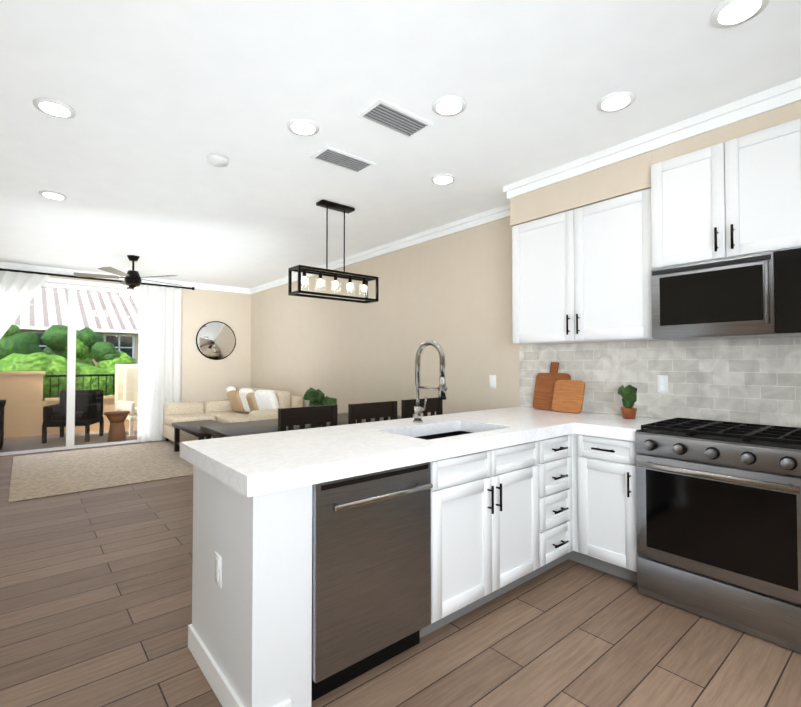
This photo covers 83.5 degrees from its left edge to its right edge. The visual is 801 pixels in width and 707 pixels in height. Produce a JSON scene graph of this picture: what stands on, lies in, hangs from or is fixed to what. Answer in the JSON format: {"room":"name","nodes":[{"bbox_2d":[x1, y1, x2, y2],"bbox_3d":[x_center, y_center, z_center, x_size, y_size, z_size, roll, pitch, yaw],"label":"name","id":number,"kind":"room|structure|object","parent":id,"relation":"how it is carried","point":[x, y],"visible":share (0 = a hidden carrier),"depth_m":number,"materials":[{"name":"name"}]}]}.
{"room":"dining room and kitchen","nodes":[
{"label":"dining room and kitchen","id":0,"kind":"room"},
{"bbox_2d":[27,273,250,402],"bbox_3d":[-4.710,0.094,7.130,4.700,2.720,0.150,1,-2,-40],"label":"wall","id":1,"kind":"structure","parent":0,"point":[203,379],"depth_m":8.12,"materials":[{"name":"paint"}]},
{"bbox_2d":[0,277,138,455],"bbox_3d":[-5.013,0.163,6.837,2.320,2.570,0.128,1,-2,-40],"label":"sliding door","id":2,"kind":"structure","parent":1,"relation":"in","point":[72,302],"depth_m":6.83,"materials":[{"name":"white"}]},
{"bbox_2d":[0,268,194,289],"bbox_3d":[-4.935,-1.154,6.779,3.426,0.056,0.137,1,-2,-40],"label":"curtain rod","id":3,"kind":"object","parent":1,"relation":"attached to","point":[52,274],"visible":0.98,"depth_m":6.82,"materials":[{"name":"brown metal"}]},
{"bbox_2d":[0,271,49,338],"bbox_3d":[-5.682,0.131,6.072,1.452,2.562,0.067,1,-2,-40],"label":"curtain","id":4,"kind":"object","parent":3,"relation":"hanging from","point":[18,291],"visible":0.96,"depth_m":6.31,"materials":[{"name":"white fabric"}]},
{"bbox_2d":[137,285,181,441],"bbox_3d":[-4.004,0.160,7.480,0.644,2.562,0.070,1,-2,-40],"label":"curtain","id":5,"kind":"object","parent":3,"relation":"hanging from","point":[159,350],"visible":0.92,"depth_m":7.46,"materials":[{"name":"white fabric"}]},
{"bbox_2d":[0,262,249,293],"bbox_3d":[-4.642,-1.217,7.087,4.590,0.099,0.044,1,-2,-40],"label":"crown molding","id":6,"kind":"structure","parent":1,"relation":"attached to","point":[5,265],"depth_m":7.21,"materials":[{"name":"white"}]},
{"bbox_2d":[196,321,235,359],"bbox_3d":[-3.349,-0.235,8.164,0.706,0.706,0.025,1,-2,-40],"label":"round mirror","id":7,"kind":"object","parent":1,"relation":"attached to","point":[215,340],"visible":0.94,"depth_m":8.15,"materials":[{"name":"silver metal"}]},
{"bbox_2d":[0,440,800,706],"bbox_3d":[-1.286,1.418,3.024,5.000,0.100,10.800,1,-2,-40],"label":"floor","id":8,"kind":"structure","parent":0,"point":[95,598],"depth_m":2.12,"materials":[{"name":"brown wood"}]},
{"bbox_2d":[8,441,192,502],"bbox_3d":[-3.548,1.422,5.975,2.470,0.013,2.630,1,-2,-40],"label":"rug","id":9,"kind":"object","parent":8,"relation":"on","point":[36,476],"visible":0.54,"depth_m":5.43,"materials":[{"name":"beige carpet"}]},
{"bbox_2d":[172,420,221,451],"bbox_3d":[-2.723,1.213,6.248,0.560,0.416,1.280,1,-2,-40],"label":"coffee table","id":10,"kind":"object","parent":9,"relation":"on","point":[192,427],"visible":0.48,"depth_m":6.44,"materials":[{"name":"brown wood"}]},
{"bbox_2d":[163,386,302,441],"bbox_3d":[-2.643,1.001,7.052,1.530,0.904,2.300,1,-2,-40],"label":"sofa","id":11,"kind":"object","parent":8,"relation":"on","point":[243,404],"visible":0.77,"depth_m":7.05,"materials":[{"name":"beige fabric"}]},
{"bbox_2d":[200,413,400,437],"bbox_3d":[-0.753,1.011,4.124,1.800,0.760,0.950,1,-2,-40],"label":"dining table","id":12,"kind":"object","parent":8,"relation":"on","point":[222,430],"visible":0.19,"depth_m":3.84,"materials":[{"name":"brown wood"}]},
{"bbox_2d":[303,387,336,405],"bbox_3d":[-0.742,0.471,4.133,0.284,0.318,0.276,1,-2,-40],"label":"potted plant","id":13,"kind":"object","parent":12,"relation":"on","point":[314,397],"visible":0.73,"depth_m":4.08,"materials":[{"name":"green plant"}]},
{"bbox_2d":[278,404,337,431],"bbox_3d":[-0.767,0.873,3.273,0.440,1.000,0.440,1,-2,-40],"label":"dining chair","id":14,"kind":"object","parent":8,"relation":"on","point":[301,417],"visible":0.17,"depth_m":3.10,"materials":[{"name":"brown wood"}]},
{"bbox_2d":[311,462,432,701],"bbox_3d":[-0.261,0.920,2.062,0.594,0.847,0.667,1,-2,-40],"label":"dishwasher","id":15,"kind":"object","parent":8,"relation":"on","point":[371,570],"visible":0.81,"depth_m":1.82,"materials":[{"name":"grey metal"}]},
{"bbox_2d":[348,401,396,423],"bbox_3d":[-0.334,0.880,3.597,0.440,1.000,0.440,1,-2,-40],"label":"dining chair","id":16,"kind":"object","parent":8,"relation":"on","point":[368,412],"visible":0.15,"depth_m":3.42,"materials":[{"name":"brown wood"}]},
{"bbox_2d":[401,397,442,418],"bbox_3d":[0.060,0.888,3.967,0.440,1.000,0.440,1,-2,-40],"label":"dining chair","id":17,"kind":"object","parent":8,"relation":"on","point":[433,405],"visible":0.04,"depth_m":3.82,"materials":[{"name":"brown wood"}]},
{"bbox_2d":[452,434,575,586],"bbox_3d":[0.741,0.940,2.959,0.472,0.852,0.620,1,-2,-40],"label":"base cabinet","id":18,"kind":"object","parent":8,"relation":"on","point":[505,519],"depth_m":2.48,"materials":[{"name":"white wood"}]},
{"bbox_2d":[214,551,221,587],"bbox_3d":[-0.730,0.862,1.791,0.007,0.120,0.080,1,-2,-40],"label":"plate","id":19,"kind":"object","parent":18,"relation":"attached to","point":[218,569],"visible":1,"depth_m":1.78,"materials":[{"name":"white plastic"}]},
{"bbox_2d":[180,406,666,496],"bbox_3d":[0.389,0.555,2.562,2.748,0.245,1.229,1,-2,-40],"label":"countertop","id":20,"kind":"structure","parent":18,"relation":"on","point":[254,464],"depth_m":2.15,"materials":[{"name":"stone"}]},
{"bbox_2d":[413,340,446,422],"bbox_3d":[0.199,0.176,2.796,0.113,0.521,0.282,1,-2,-40],"label":"faucet","id":21,"kind":"object","parent":20,"relation":"on","point":[441,388],"visible":1,"depth_m":2.82,"materials":[{"name":"silver metal"}]},
{"bbox_2d":[533,362,584,412],"bbox_3d":[1.248,0.260,3.543,0.155,0.384,0.440,1,-2,-40],"label":"cutting boards","id":22,"kind":"object","parent":20,"relation":"on","point":[555,390],"visible":1,"depth_m":3.52,"materials":[{"name":"brown wood"}]},
{"bbox_2d":[618,385,636,418],"bbox_3d":[1.551,0.326,3.046,0.116,0.232,0.129,1,-2,-40],"label":"potted plant","id":23,"kind":"object","parent":20,"relation":"on","point":[628,393],"visible":1,"depth_m":3.02,"materials":[{"name":"green plant"}]},
{"bbox_2d":[576,434,637,582],"bbox_3d":[1.479,0.939,2.904,0.626,0.852,0.364,1,-2,-40],"label":"base cabinet","id":24,"kind":"object","parent":8,"relation":"on","point":[606,537],"depth_m":2.71,"materials":[{"name":"white wood"}]},
{"bbox_2d":[635,417,800,652],"bbox_3d":[1.792,0.879,2.433,0.752,0.944,0.754,1,-2,-40],"label":"range","id":25,"kind":"object","parent":8,"relation":"on","point":[718,518],"visible":1,"depth_m":2.23,"materials":[{"name":"metal"}]},
{"bbox_2d":[0,0,800,288],"bbox_3d":[-1.286,-1.411,3.083,5.000,0.120,10.800,1,-2,-40],"label":"ceiling","id":26,"kind":"structure","parent":0,"point":[163,99],"depth_m":2.48,"materials":[{"name":"paint"}]},
{"bbox_2d":[39,191,66,199],"bbox_3d":[-2.924,-1.330,3.780,0.190,0.012,0.190,1,-2,-40],"label":"recessed light","id":27,"kind":"object","parent":26,"relation":"in","point":[53,195],"visible":1,"depth_m":3.76,"materials":[{"name":"white plastic"}]},
{"bbox_2d":[33,98,75,118],"bbox_3d":[-1.917,-1.357,2.489,0.190,0.012,0.190,1,-2,-40],"label":"recessed light","id":28,"kind":"object","parent":26,"relation":"in","point":[54,108],"visible":1,"depth_m":2.48,"materials":[{"name":"white plastic"}]},
{"bbox_2d":[74,255,181,297],"bbox_3d":[-3.577,-1.020,5.993,1.260,0.539,1.223,1,-2,-40],"label":"ceiling fan","id":29,"kind":"object","parent":26,"relation":"hanging from","point":[132,279],"visible":1,"depth_m":5.87,"materials":[{"name":"brown metal"}]},
{"bbox_2d":[207,154,228,166],"bbox_3d":[-1.262,-1.333,3.103,0.140,0.034,0.140,1,-2,-40],"label":"smoke detector","id":30,"kind":"object","parent":26,"relation":"attached to","point":[218,160],"visible":1,"depth_m":3.07,"materials":[{"name":"white plastic"}]},
{"bbox_2d":[287,118,318,135],"bbox_3d":[-0.583,-1.353,2.690,0.190,0.012,0.190,1,-2,-40],"label":"recessed light","id":31,"kind":"object","parent":26,"relation":"in","point":[301,127],"visible":0.96,"depth_m":2.67,"materials":[{"name":"white plastic"}]},
{"bbox_2d":[288,199,378,302],"bbox_3d":[-0.581,-0.911,4.022,0.820,0.839,0.190,1,-2,-40],"label":"pendant light","id":32,"kind":"object","parent":26,"relation":"hanging from","point":[321,272],"visible":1,"depth_m":3.97,"materials":[{"name":"brown metal"}]},
{"bbox_2d":[310,145,375,173],"bbox_3d":[-0.398,-1.344,3.129,0.400,0.011,0.220,1,-2,-40],"label":"ceiling vent","id":33,"kind":"object","parent":26,"relation":"in","point":[337,158],"visible":0.98,"depth_m":3.12,"materials":[{"name":"white metal"}]},
{"bbox_2d":[357,98,433,138],"bbox_3d":[-0.027,-1.355,2.609,0.400,0.011,0.220,1,-2,-40],"label":"ceiling vent","id":34,"kind":"object","parent":26,"relation":"in","point":[387,115],"visible":0.98,"depth_m":2.59,"materials":[{"name":"white metal"}]},
{"bbox_2d":[431,174,454,184],"bbox_3d":[0.327,-1.337,3.450,0.190,0.012,0.190,1,-2,-40],"label":"recessed light","id":35,"kind":"object","parent":26,"relation":"in","point":[441,179],"visible":0.98,"depth_m":3.43,"materials":[{"name":"white plastic"}]},
{"bbox_2d":[432,95,465,116],"bbox_3d":[0.266,-1.357,2.468,0.190,0.012,0.190,1,-2,-40],"label":"recessed light","id":36,"kind":"object","parent":26,"relation":"in","point":[448,105],"visible":0.98,"depth_m":2.46,"materials":[{"name":"white plastic"}]},
{"bbox_2d":[596,91,634,112],"bbox_3d":[1.163,-1.358,2.427,0.190,0.012,0.190,1,-2,-40],"label":"recessed light","id":37,"kind":"object","parent":26,"relation":"in","point":[615,101],"visible":1,"depth_m":2.41,"materials":[{"name":"white plastic"}]},
{"bbox_2d":[503,77,800,226],"bbox_3d":[2.355,-1.213,2.085,0.399,0.317,4.294,1,-2,-40],"label":"soffit beam","id":38,"kind":"structure","parent":26,"relation":"attached to","point":[620,169],"depth_m":2.84,"materials":[{"name":"paint"}]},
{"bbox_2d":[710,0,769,28],"bbox_3d":[1.353,-1.371,1.793,0.190,0.012,0.190,1,-2,-40],"label":"recessed light","id":39,"kind":"object","parent":26,"relation":"in","point":[728,13],"visible":1,"depth_m":1.80,"materials":[{"name":"white plastic"}]},
{"bbox_2d":[251,217,654,417],"bbox_3d":[0.571,0.041,4.612,0.150,2.720,10.800,1,-2,-40],"label":"wall","id":40,"kind":"structure","parent":0,"point":[451,294],"depth_m":5.12,"materials":[{"name":"paint"}]},
{"bbox_2d":[250,203,509,293],"bbox_3d":[-0.873,-1.235,6.206,0.045,0.099,6.239,1,-2,-40],"label":"crown molding","id":41,"kind":"structure","parent":40,"relation":"attached to","point":[494,214],"depth_m":4.99,"materials":[{"name":"white"}]},
{"bbox_2d":[489,375,495,387],"bbox_3d":[0.852,0.261,4.151,0.007,0.120,0.080,1,-2,-40],"label":"electrical outlet plate","id":42,"kind":"object","parent":40,"relation":"attached to","point":[492,381],"visible":1,"depth_m":4.15,"materials":[{"name":"white plastic"}]},
{"bbox_2d":[512,189,658,343],"bbox_3d":[1.362,-0.557,3.292,0.348,0.940,1.059,1,-2,-40],"label":"upper cabinet","id":43,"kind":"object","parent":40,"relation":"attached to","point":[581,275],"depth_m":3.13,"materials":[{"name":"white wood"}]},
{"bbox_2d":[519,337,800,427],"bbox_3d":[1.940,0.172,2.853,0.011,0.532,2.790,1,-2,-40],"label":"tile backsplash","id":44,"kind":"structure","parent":40,"relation":"attached to","point":[754,380],"depth_m":2.92,"materials":[{"name":"grey tile"}]},
{"bbox_2d":[657,375,667,392],"bbox_3d":[1.772,0.208,3.037,0.007,0.120,0.070,1,-2,-40],"label":"outlet","id":45,"kind":"object","parent":44,"relation":"attached to","point":[662,383],"visible":1,"depth_m":3.03,"materials":[{"name":"white plastic"}]},
{"bbox_2d":[648,118,800,273],"bbox_3d":[1.927,-0.839,2.582,0.403,0.645,0.758,1,-2,-40],"label":"upper cabinet","id":46,"kind":"object","parent":40,"relation":"attached to","point":[740,196],"depth_m":2.44,"materials":[{"name":"white wood"}]},
{"bbox_2d":[651,248,800,340],"bbox_3d":[1.902,-0.303,2.550,0.466,0.422,0.754,1,-2,-40],"label":"microwave","id":47,"kind":"object","parent":46,"relation":"attached to","point":[752,296],"visible":1,"depth_m":2.42,"materials":[{"name":"metal"}]},
{"label":"outside","id":48,"kind":"structure","parent":0,"visible":0},
{"bbox_2d":[0,324,135,400],"bbox_3d":[-9.944,2.474,10.749,24.000,6.512,7.700,1,-2,-40],"label":"trees","id":49,"kind":"object","parent":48,"point":[10,352],"depth_m":10.09,"materials":[{"name":"green plant"}]},
{"bbox_2d":[0,427,136,452],"bbox_3d":[-5.434,1.539,7.962,5.000,0.105,2.099,1,-2,-40],"label":"floor","id":50,"kind":"structure","parent":48,"point":[32,440],"depth_m":7.63,"materials":[{"name":"beige"}]},
{"bbox_2d":[0,400,5,449],"bbox_3d":[-6.343,1.083,6.489,0.940,0.744,0.640,1,-2,-40],"label":"patio chair","id":51,"kind":"object","parent":50,"relation":"on","point":[2,422],"depth_m":6.54,"materials":[{"name":"black metal"}]},
{"bbox_2d":[0,371,137,437],"bbox_3d":[-6.061,0.045,8.740,5.000,2.915,0.210,1,-2,-40],"label":"wall","id":52,"kind":"structure","parent":50,"relation":"on","point":[24,425],"depth_m":8.07,"materials":[{"name":"brown paint"}]},
{"bbox_2d":[42,390,103,443],"bbox_3d":[-5.567,1.055,7.664,0.660,0.820,0.660,0,-1,-15],"label":"patio chair","id":53,"kind":"object","parent":50,"relation":"on","point":[83,410],"depth_m":7.62,"materials":[{"name":"wicker"}]},
{"bbox_2d":[104,411,129,441],"bbox_3d":[-4.805,1.236,7.608,0.374,0.484,0.380,1,-2,-40],"label":"stool","id":54,"kind":"object","parent":50,"relation":"on","point":[115,435],"depth_m":7.51,"materials":[{"name":"brown wood"}]},
{"bbox_2d":[114,364,137,435],"bbox_3d":[-4.906,0.842,8.484,0.660,1.280,0.660,-1,-1,35],"label":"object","id":55,"kind":"object","parent":50,"relation":"on","point":[120,392],"depth_m":8.40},
{"bbox_2d":[13,287,138,365],"bbox_3d":[-15.404,0.067,17.303,24.000,11.200,10.720,1,-2,-40],"label":"building","id":56,"kind":"structure","parent":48,"point":[128,322],"depth_m":15.86,"materials":[{"name":"white paint"}]}
]}

